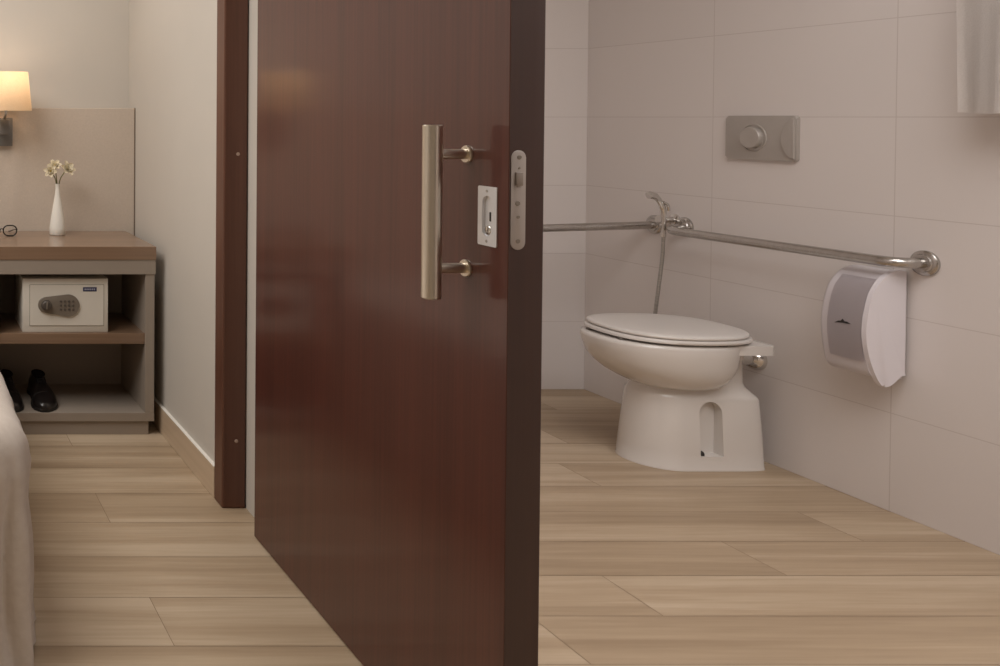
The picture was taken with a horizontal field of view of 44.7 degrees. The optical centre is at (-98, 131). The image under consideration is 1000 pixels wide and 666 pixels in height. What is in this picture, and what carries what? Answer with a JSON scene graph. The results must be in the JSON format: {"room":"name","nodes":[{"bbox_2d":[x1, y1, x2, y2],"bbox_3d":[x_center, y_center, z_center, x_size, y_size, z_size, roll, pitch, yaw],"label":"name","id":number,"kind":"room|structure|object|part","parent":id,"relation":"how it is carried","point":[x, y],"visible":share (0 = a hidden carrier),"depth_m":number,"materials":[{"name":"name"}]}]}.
{"room":"hotel room","nodes":[
{"label":"hotel room","id":0,"kind":"room"},
{"bbox_2d":[129,0,257,516],"bbox_3d":[1.067,-0.094,2.761,0.151,2.500,2.285,0,1,0],"label":"wall","id":1,"kind":"structure","parent":0,"point":[173,43],"depth_m":3.12,"materials":[{"name":"paint"}]},
{"bbox_2d":[151,396,214,496],"bbox_3d":[0.986,1.096,3.363,0.012,0.100,1.120,0,1,0],"label":"baseboard","id":2,"kind":"structure","parent":1,"relation":"attached to","point":[199,465],"depth_m":3.08,"materials":[{"name":"brown wood"}]},
{"bbox_2d":[214,0,247,507],"bbox_3d":[1.015,0.056,2.745,0.072,2.200,0.073,0,1,0],"label":"trim","id":3,"kind":"structure","parent":1,"relation":"attached to","point":[232,15],"depth_m":2.72,"materials":[{"name":"brown wood"}]},
{"bbox_2d":[254,0,537,665],"bbox_3d":[0.988,0.112,1.996,0.123,2.104,1.056,0,1,0],"label":"door","id":4,"kind":"structure","parent":1,"relation":"in","point":[397,139],"depth_m":1.79,"materials":[{"name":"brown wood"}]},
{"bbox_3d":[0.942,0.143,1.583,0.032,0.309,0.032,0,1,0],"label":"handle","id":5,"kind":"part","parent":4,"relation":"part of","materials":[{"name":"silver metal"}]},
{"bbox_3d":[0.977,0.244,1.585,0.050,0.018,0.018,0,1,0],"label":"handle post","id":6,"kind":"part","parent":4,"relation":"part of","materials":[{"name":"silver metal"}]},
{"bbox_3d":[0.977,0.041,1.582,0.050,0.018,0.018,0,1,0],"label":"handle post","id":7,"kind":"part","parent":4,"relation":"part of","materials":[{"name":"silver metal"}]},
{"bbox_3d":[1.005,0.146,1.526,0.005,0.102,0.049,0,1,0],"label":"pull plate","id":8,"kind":"part","parent":4,"relation":"part of","materials":[{"name":"silver metal"}]},
{"bbox_3d":[1.005,0.170,1.527,0.004,0.017,0.017,0,1,0],"label":"release knob","id":9,"kind":"part","parent":4,"relation":"part of","materials":[{"name":"silver metal"}]},
{"bbox_3d":[1.018,0.114,1.473,0.024,0.165,0.003,0,1,0],"label":"lock plate","id":10,"kind":"part","parent":4,"relation":"part of","materials":[{"name":"silver metal"}]},
{"bbox_2d":[0,0,588,388],"bbox_3d":[0.203,-0.113,3.954,5.805,2.500,0.100,0,1,0],"label":"wall","id":11,"kind":"structure","parent":0,"point":[567,21],"depth_m":3.90,"materials":[{"name":"beige tile"}]},
{"bbox_2d":[0,108,134,235],"bbox_3d":[-0.454,0.519,3.855,2.892,1.238,0.116,0,1,0],"label":"wall panel","id":12,"kind":"object","parent":11,"relation":"attached to","point":[99,195],"visible":0.47,"depth_m":3.79,"materials":[{"name":"beige paint"}]},
{"bbox_2d":[0,71,31,145],"bbox_3d":[0.427,-0.089,3.681,0.213,0.307,0.210,0,1,0],"label":"wall lamp","id":13,"kind":"object","parent":12,"relation":"attached to","point":[14,85],"visible":1,"depth_m":3.59,"materials":[{"name":"beige fabric"}]},
{"bbox_3d":[0.427,0.003,3.776,0.078,0.120,0.023,0,1,0],"label":"plate","id":14,"kind":"part","parent":13,"relation":"part of","materials":[{"name":"grey metal"}]},
{"bbox_3d":[0.427,-0.164,3.673,0.213,0.158,0.196,0,1,0],"label":"lamp shade","id":15,"kind":"part","parent":13,"relation":"part of","materials":[{"name":"fabric"}]},
{"bbox_2d":[25,389,999,665],"bbox_3d":[0.203,1.204,1.322,5.605,0.050,5.205,0,1,0],"label":"floor","id":16,"kind":"structure","parent":0,"point":[640,565],"depth_m":2.35,"materials":[{"name":"brown wood"}]},
{"bbox_2d":[0,372,35,665],"bbox_3d":[-0.474,0.888,2.831,1.588,0.534,1.927,0,1,0],"label":"bed","id":17,"kind":"object","parent":16,"relation":"on","point":[17,610],"visible":1,"depth_m":1.92,"materials":[{"name":"beige fabric"}]},
{"bbox_2d":[0,231,155,433],"bbox_3d":[0.637,0.786,3.571,0.630,0.714,0.455,0,1,0],"label":"shelf unit","id":18,"kind":"object","parent":16,"relation":"on","point":[100,382],"visible":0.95,"depth_m":3.42,"materials":[{"name":"brown wood"}]},
{"bbox_2d":[0,225,17,235],"bbox_3d":[0.404,0.404,3.693,0.132,0.047,0.140,0,1,0],"label":"eyeglasses","id":19,"kind":"object","parent":18,"relation":"on","point":[16,229],"visible":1,"depth_m":3.62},
{"bbox_2d":[0,369,23,411],"bbox_3d":[0.413,1.015,3.498,0.105,0.087,0.285,0,1,0],"label":"shoe","id":20,"kind":"object","parent":18,"relation":"on","point":[17,400],"visible":0.7,"depth_m":3.44,"materials":[{"name":"black leather"}]},
{"bbox_2d":[27,369,57,411],"bbox_3d":[0.548,1.015,3.499,0.105,0.087,0.285,0,1,0],"label":"shoe","id":21,"kind":"object","parent":18,"relation":"on","point":[43,399],"visible":1,"depth_m":3.44,"materials":[{"name":"black leather"}]},
{"bbox_2d":[49,184,64,235],"bbox_3d":[0.639,0.322,3.671,0.066,0.211,0.066,0,1,0],"label":"vase","id":22,"kind":"object","parent":18,"relation":"on","point":[57,222],"visible":1,"depth_m":3.65,"materials":[{"name":"white ceramic"}]},
{"bbox_2d":[43,164,56,183],"bbox_3d":[0.609,0.216,3.652,0.062,0.163,0.041,0,1,0],"label":"flower","id":23,"kind":"object","parent":22,"relation":"in","point":[50,170],"visible":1,"depth_m":3.65,"materials":[{"name":"beige plant"}]},
{"bbox_2d":[50,159,61,183],"bbox_3d":[0.626,0.207,3.666,0.058,0.181,0.044,0,1,0],"label":"flower","id":24,"kind":"object","parent":22,"relation":"in","point":[56,163],"visible":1,"depth_m":3.67,"materials":[{"name":"beige plant"}]},
{"bbox_2d":[59,161,75,183],"bbox_3d":[0.674,0.209,3.653,0.077,0.177,0.044,0,1,0],"label":"flower","id":25,"kind":"object","parent":22,"relation":"in","point":[68,168],"visible":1,"depth_m":3.65,"materials":[{"name":"beige plant"}]},
{"bbox_3d":[0.638,0.793,3.753,0.552,0.524,0.080,0,1,0],"label":"panel","id":26,"kind":"part","parent":18,"relation":"part of","materials":[{"name":"grey laminate"}]},
{"bbox_2d":[15,274,107,331],"bbox_3d":[0.617,0.659,3.470,0.324,0.204,0.253,0,1,0],"label":"safe","id":27,"kind":"object","parent":18,"relation":"on","point":[43,302],"visible":0.98,"depth_m":3.37,"materials":[{"name":"beige metal"}]},
{"bbox_3d":[0.544,0.657,3.356,0.040,0.040,0.016,0,1,0],"label":"lock knob","id":28,"kind":"part","parent":27,"relation":"part of","materials":[{"name":"silver metal"}]},
{"bbox_3d":[0.591,0.659,3.367,0.156,0.084,0.006,0,1,0],"label":"lock panel","id":29,"kind":"part","parent":27,"relation":"part of","materials":[{"name":"grey plastic"}]},
{"bbox_3d":[0.623,0.659,3.373,0.279,0.154,0.007,0,1,0],"label":"door","id":30,"kind":"part","parent":27,"relation":"part of","materials":[{"name":"white metal"}]},
{"bbox_3d":[0.638,0.779,3.535,0.552,0.040,0.355,0,1,0],"label":"shelf","id":31,"kind":"part","parent":18,"relation":"part of","materials":[{"name":"brown wood"}]},
{"bbox_3d":[0.635,1.074,3.576,0.627,0.032,0.443,0,1,0],"label":"panel","id":32,"kind":"part","parent":18,"relation":"part of","materials":[{"name":"grey laminate"}]},
{"bbox_3d":[0.931,0.796,3.572,0.034,0.524,0.443,0,1,0],"label":"panel","id":33,"kind":"part","parent":18,"relation":"part of","materials":[{"name":"grey laminate"}]},
{"bbox_2d":[580,313,773,471],"bbox_3d":[2.684,0.911,3.125,0.522,0.478,0.376,0,1,0],"label":"toilet","id":34,"kind":"object","parent":16,"relation":"on","point":[686,405],"visible":1,"depth_m":3.02,"materials":[{"name":"white ceramic"}]},
{"bbox_3d":[2.639,0.799,3.123,0.432,0.171,0.368,0,1,0],"label":"bowl","id":35,"kind":"part","parent":34,"relation":"part of","materials":[{"name":"white ceramic"}]},
{"bbox_3d":[2.674,0.681,3.121,0.429,0.018,0.374,0,1,0],"label":"lid","id":36,"kind":"part","parent":34,"relation":"part of","materials":[{"name":"white plastic"}]},
{"bbox_3d":[2.674,0.699,3.122,0.449,0.014,0.376,0,1,0],"label":"seat","id":37,"kind":"part","parent":34,"relation":"part of","materials":[{"name":"white plastic"}]},
{"bbox_2d":[584,0,999,554],"bbox_3d":[3.055,-0.071,1.302,0.100,2.500,5.205,0,1,0],"label":"wall","id":38,"kind":"structure","parent":0,"point":[889,164],"depth_m":2.91,"materials":[{"name":"beige tile"}]},
{"bbox_2d":[543,215,660,233],"bbox_3d":[2.544,0.739,3.557,0.922,0.808,0.074,0,1,0],"label":"support bar","id":39,"kind":"object","parent":38,"relation":"attached to","point":[650,224],"visible":0.38,"depth_m":3.54,"materials":[{"name":"silver metal"}]},
{"bbox_3d":[2.553,0.749,3.557,0.897,0.780,0.031,0,1,0],"label":"rail","id":40,"kind":"part","parent":39,"relation":"part of","materials":[{"name":"silver metal"}]},
{"bbox_2d":[645,191,679,313],"bbox_3d":[2.944,0.576,3.464,0.122,0.688,0.062,0,1,0],"label":"shower","id":41,"kind":"object","parent":38,"relation":"attached to","point":[662,219],"visible":0.62,"depth_m":3.44,"materials":[{"name":"silver metal"}]},
{"bbox_3d":[2.933,0.330,3.446,0.046,0.160,0.021,0,1,0],"label":"handle","id":42,"kind":"part","parent":41,"relation":"part of","materials":[{"name":"silver metal"}]},
{"bbox_2d":[743,356,767,369],"bbox_3d":[2.953,0.800,3.131,0.102,0.080,0.080,0,1,0],"label":"pipe","id":43,"kind":"object","parent":38,"relation":"attached to","point":[754,362],"visible":0.48,"depth_m":3.11,"materials":[{"name":"silver metal"}]},
{"bbox_2d":[725,116,799,161],"bbox_3d":[2.991,0.023,3.108,0.030,0.155,0.256,0,1,0],"label":"flush plate","id":44,"kind":"object","parent":38,"relation":"attached to","point":[769,138],"visible":1,"depth_m":3.09,"materials":[{"name":"silver metal"}]},
{"bbox_2d":[666,217,940,275],"bbox_3d":[2.954,0.377,3.014,0.100,0.081,0.878,0,1,0],"label":"grab bar","id":45,"kind":"object","parent":38,"relation":"attached to","point":[924,263],"visible":1,"depth_m":2.82,"materials":[{"name":"silver metal"}]},
{"bbox_2d":[821,265,906,386],"bbox_3d":[2.933,0.588,2.724,0.125,0.350,0.142,0,1,0],"label":"dispenser","id":46,"kind":"object","parent":38,"relation":"attached to","point":[863,314],"visible":1,"depth_m":2.67,"materials":[{"name":"white plastic"}]},
{"bbox_3d":[2.958,-0.495,2.182,0.094,0.050,0.710,0,1,0],"label":"towel rail","id":47,"kind":"object","parent":38,"relation":"attached to","visible":0},
{"bbox_2d":[956,0,999,113],"bbox_3d":[2.909,-0.279,2.219,0.063,0.468,0.457,0,1,0],"label":"towel","id":48,"kind":"object","parent":47,"relation":"hanging from","point":[978,21],"visible":1,"depth_m":2.39,"materials":[{"name":"white fabric"}]},
{"bbox_3d":[1.074,-0.053,0.159,0.163,2.500,2.920,0,1,0],"label":"wall","id":49,"kind":"structure","parent":0,"visible":0},
{"bbox_2d":[531,0,545,665],"bbox_3d":[1.107,0.124,1.614,0.101,2.100,0.017,0,1,0],"label":"trim","id":50,"kind":"structure","parent":49,"relation":"attached to","point":[541,3],"depth_m":1.61,"materials":[{"name":"brown wood"}]}
]}

